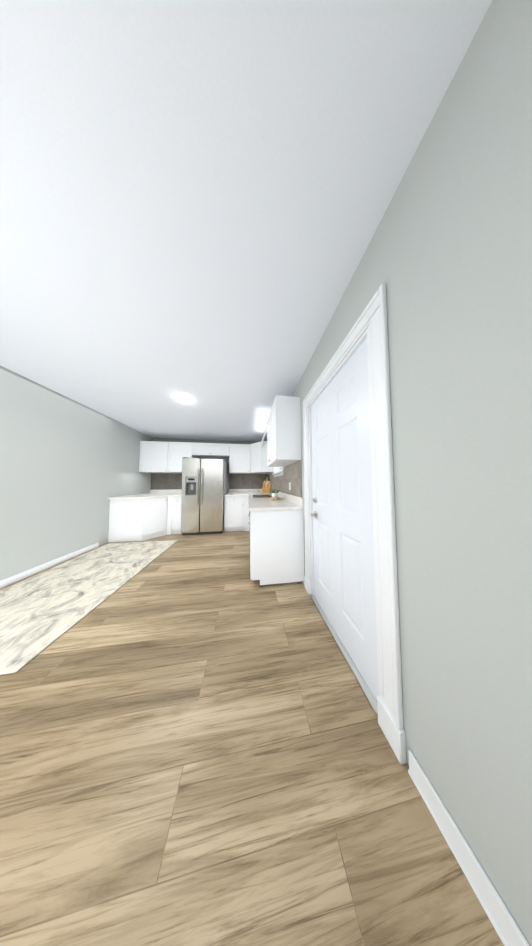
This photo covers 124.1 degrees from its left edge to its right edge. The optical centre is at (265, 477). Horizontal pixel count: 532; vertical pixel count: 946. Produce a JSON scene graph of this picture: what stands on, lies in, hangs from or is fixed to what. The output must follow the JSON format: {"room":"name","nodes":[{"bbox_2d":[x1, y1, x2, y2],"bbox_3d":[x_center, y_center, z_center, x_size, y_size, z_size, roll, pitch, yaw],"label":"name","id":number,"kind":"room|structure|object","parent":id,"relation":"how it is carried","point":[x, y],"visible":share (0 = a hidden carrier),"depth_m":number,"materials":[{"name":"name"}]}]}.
{"room":"kitchen","nodes":[
{"label":"kitchen","id":0,"kind":"room"},
{"bbox_2d":[0,366,151,579],"bbox_3d":[-3.070,-0.009,1.494,0.150,2.516,5.200,0,-2,-7],"label":"wall","id":1,"kind":"structure","parent":0,"point":[69,467],"depth_m":2.04,"materials":[{"name":"grey paint"}]},
{"bbox_2d":[152,438,259,492],"bbox_3d":[-1.623,0.107,4.371,3.750,2.516,0.152,0,-2,-7],"label":"wall","id":2,"kind":"structure","parent":0,"point":[201,441],"depth_m":4.33,"materials":[{"name":"grey paint"}]},
{"bbox_2d":[139,441,196,472],"bbox_3d":[-2.658,-0.531,3.934,1.274,0.811,0.504,0,-2,-7],"label":"upper cabinet","id":3,"kind":"object","parent":2,"relation":"attached to","point":[160,457],"visible":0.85,"depth_m":3.71,"materials":[{"name":"white paint"}]},
{"bbox_2d":[192,442,229,458],"bbox_3d":[-1.537,-0.763,4.087,0.981,0.340,0.504,0,-2,-7],"label":"upper cabinet","id":4,"kind":"object","parent":2,"relation":"attached to","point":[210,450],"visible":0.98,"depth_m":3.89,"materials":[{"name":"white paint"}]},
{"bbox_2d":[151,460,301,496],"bbox_3d":[-1.438,0.067,2.921,3.446,0.470,2.773,0,-2,-7],"label":"tile backsplash","id":5,"kind":"structure","parent":2,"relation":"attached to","point":[292,473],"depth_m":4.10,"materials":[{"name":"tile"}]},
{"bbox_2d":[229,444,249,473],"bbox_3d":[-0.764,-0.525,4.176,0.571,0.811,0.504,0,-2,-7],"label":"upper cabinet","id":6,"kind":"object","parent":2,"relation":"attached to","point":[239,458],"visible":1,"depth_m":3.96,"materials":[{"name":"white paint"}]},
{"bbox_2d":[0,0,491,441],"bbox_3d":[-1.288,-1.291,1.775,3.750,0.060,5.500,0,-2,-7],"label":"ceiling","id":7,"kind":"structure","parent":0,"point":[196,196],"depth_m":0.62,"materials":[{"name":"white paint"}]},
{"bbox_2d":[177,395,189,402],"bbox_3d":[-1.301,-1.224,2.234,0.184,0.034,0.184,0,-2,-7],"label":"recessed light","id":8,"kind":"object","parent":7,"relation":"in","point":[182,398],"visible":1,"depth_m":2.20,"materials":[{"name":"white plastic"}]},
{"bbox_2d":[0,530,503,945],"bbox_3d":[-1.282,1.283,1.668,3.750,0.060,5.500,0,-2,-7],"label":"floor","id":9,"kind":"structure","parent":0,"point":[196,749],"depth_m":0.55,"materials":[{"name":"wood"}]},
{"bbox_2d":[0,540,177,674],"bbox_3d":[-2.313,1.256,1.820,1.262,0.010,2.060,0,-2,-7],"label":"rug","id":10,"kind":"object","parent":9,"relation":"on","point":[40,612],"visible":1,"depth_m":1.48,"materials":[{"name":"white fabric"}]},
{"bbox_2d":[108,497,181,541],"bbox_3d":[-2.609,0.904,3.509,1.272,0.855,1.239,0,-2,-7],"label":"base cabinet","id":11,"kind":"object","parent":9,"relation":"on","point":[137,519],"visible":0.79,"depth_m":2.92,"materials":[{"name":"white paint"}]},
{"bbox_2d":[107,489,181,499],"bbox_3d":[-2.611,0.403,3.521,1.271,0.141,1.258,0,-2,-7],"label":"countertop","id":12,"kind":"structure","parent":11,"relation":"on","point":[165,493],"depth_m":3.30,"materials":[{"name":"stone"}]},
{"bbox_2d":[181,457,227,534],"bbox_3d":[-1.522,0.446,3.688,0.915,1.782,1.004,0,-2,-7],"label":"refrigerator","id":13,"kind":"object","parent":9,"relation":"on","point":[204,486],"visible":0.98,"depth_m":3.26,"materials":[{"name":"grey metal"}]},
{"bbox_2d":[224,496,248,530],"bbox_3d":[-0.762,0.916,3.891,0.622,0.855,0.947,0,-2,-7],"label":"base cabinet","id":14,"kind":"object","parent":9,"relation":"on","point":[236,513],"visible":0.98,"depth_m":3.46,"materials":[{"name":"white paint"}]},
{"bbox_2d":[224,489,303,510],"bbox_3d":[-0.341,0.376,3.015,1.242,0.141,2.837,0,-2,-7],"label":"countertop","id":15,"kind":"structure","parent":14,"relation":"on","point":[290,502],"depth_m":2.06,"materials":[{"name":"stone"}]},
{"bbox_2d":[252,494,278,497],"bbox_3d":[-0.053,0.530,3.077,0.510,0.250,0.780,0,-2,-7],"label":"sink","id":16,"kind":"object","parent":15,"relation":"in","point":[262,496],"visible":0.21,"depth_m":3.08,"materials":[{"name":"silver metal"}]},
{"bbox_2d":[263,484,270,492],"bbox_3d":[0.025,0.314,4.056,0.213,0.268,0.306,0,-2,-7],"label":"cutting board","id":17,"kind":"object","parent":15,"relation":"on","point":[268,489],"visible":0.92,"depth_m":4.02,"materials":[{"name":"brown wood"}]},
{"bbox_3d":[0.159,0.372,2.445,0.200,0.022,0.300,0,-2,-7],"label":"wood tray","id":18,"kind":"object","parent":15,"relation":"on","visible":0},
{"bbox_2d":[270,490,279,498],"bbox_3d":[0.154,0.283,2.473,0.196,0.177,0.203,0,-2,-7],"label":"succulent plant","id":19,"kind":"object","parent":18,"relation":"on","point":[273,494],"visible":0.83,"depth_m":2.42,"materials":[{"name":"green plant"}]},
{"bbox_2d":[249,511,249,566],"bbox_3d":[0.037,0.849,2.282,0.620,0.852,0.690,0,-2,-7],"label":"dishwasher","id":20,"kind":"object","parent":9,"relation":"on","point":[249,539],"visible":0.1,"depth_m":1.96,"materials":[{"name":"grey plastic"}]},
{"bbox_2d":[248,510,303,587],"bbox_3d":[0.105,0.827,1.785,0.664,0.855,0.300,0,-2,-7],"label":"base cabinet","id":21,"kind":"object","parent":9,"relation":"on","point":[276,547],"visible":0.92,"depth_m":1.64,"materials":[{"name":"white paint"}]},
{"bbox_2d":[273,0,531,945],"bbox_3d":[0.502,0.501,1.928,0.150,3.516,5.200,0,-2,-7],"label":"wall","id":22,"kind":"structure","parent":0,"point":[447,258],"depth_m":0.43,"materials":[{"name":"grey paint"}]},
{"bbox_2d":[250,441,273,473],"bbox_3d":[-0.160,-0.530,4.096,0.616,0.811,0.815,0,-2,-7],"label":"upper cabinet","id":23,"kind":"object","parent":22,"relation":"attached to","point":[258,459],"visible":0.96,"depth_m":3.78,"materials":[{"name":"white paint"}]},
{"bbox_2d":[0,542,529,945],"bbox_3d":[-1.194,1.181,0.978,3.448,0.085,3.799,0,-2,-7],"label":"baseboard","id":24,"kind":"structure","parent":22,"relation":"attached to","point":[504,924],"depth_m":0.44,"materials":[{"name":"white paint"}]},
{"bbox_2d":[272,467,282,476],"bbox_3d":[0.316,-0.450,3.165,0.192,0.860,1.000,0,-2,-7],"label":"window","id":25,"kind":"structure","parent":22,"relation":"in","point":[276,473],"depth_m":3.19,"materials":[{"name":"white paint"}]},
{"bbox_2d":[267,395,300,466],"bbox_3d":[0.215,-0.610,2.182,0.355,0.811,0.819,0,-2,-7],"label":"upper cabinet","id":26,"kind":"object","parent":22,"relation":"attached to","point":[284,435],"visible":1,"depth_m":1.78,"materials":[{"name":"white paint"}]},
{"bbox_2d":[261,425,266,447],"bbox_3d":[-0.041,-0.885,3.144,0.020,0.173,1.127,0,-2,-7],"label":"arched valance","id":27,"kind":"object","parent":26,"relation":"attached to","point":[265,432],"visible":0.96,"depth_m":3.15,"materials":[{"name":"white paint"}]},
{"bbox_2d":[311,595,377,713],"bbox_3d":[0.588,1.215,1.104,0.153,0.020,0.761,0,-2,-7],"label":"threshold","id":28,"kind":"object","parent":22,"relation":"in","point":[366,689],"visible":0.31,"depth_m":0.93,"materials":[{"name":"white wood"}]},
{"bbox_2d":[310,338,378,698],"bbox_3d":[0.538,0.199,1.137,0.100,2.009,0.770,0,-2,-7],"label":"entry door","id":29,"kind":"structure","parent":22,"relation":"in","point":[343,559],"depth_m":0.99,"materials":[{"name":"white paint"}]},
{"bbox_2d":[303,283,405,763],"bbox_3d":[0.581,0.149,1.148,0.172,2.155,1.017,0,-2,-7],"label":"door frame","id":30,"kind":"structure","parent":22,"relation":"attached to","point":[373,317],"depth_m":0.69,"materials":[{"name":"white paint"}]}
]}

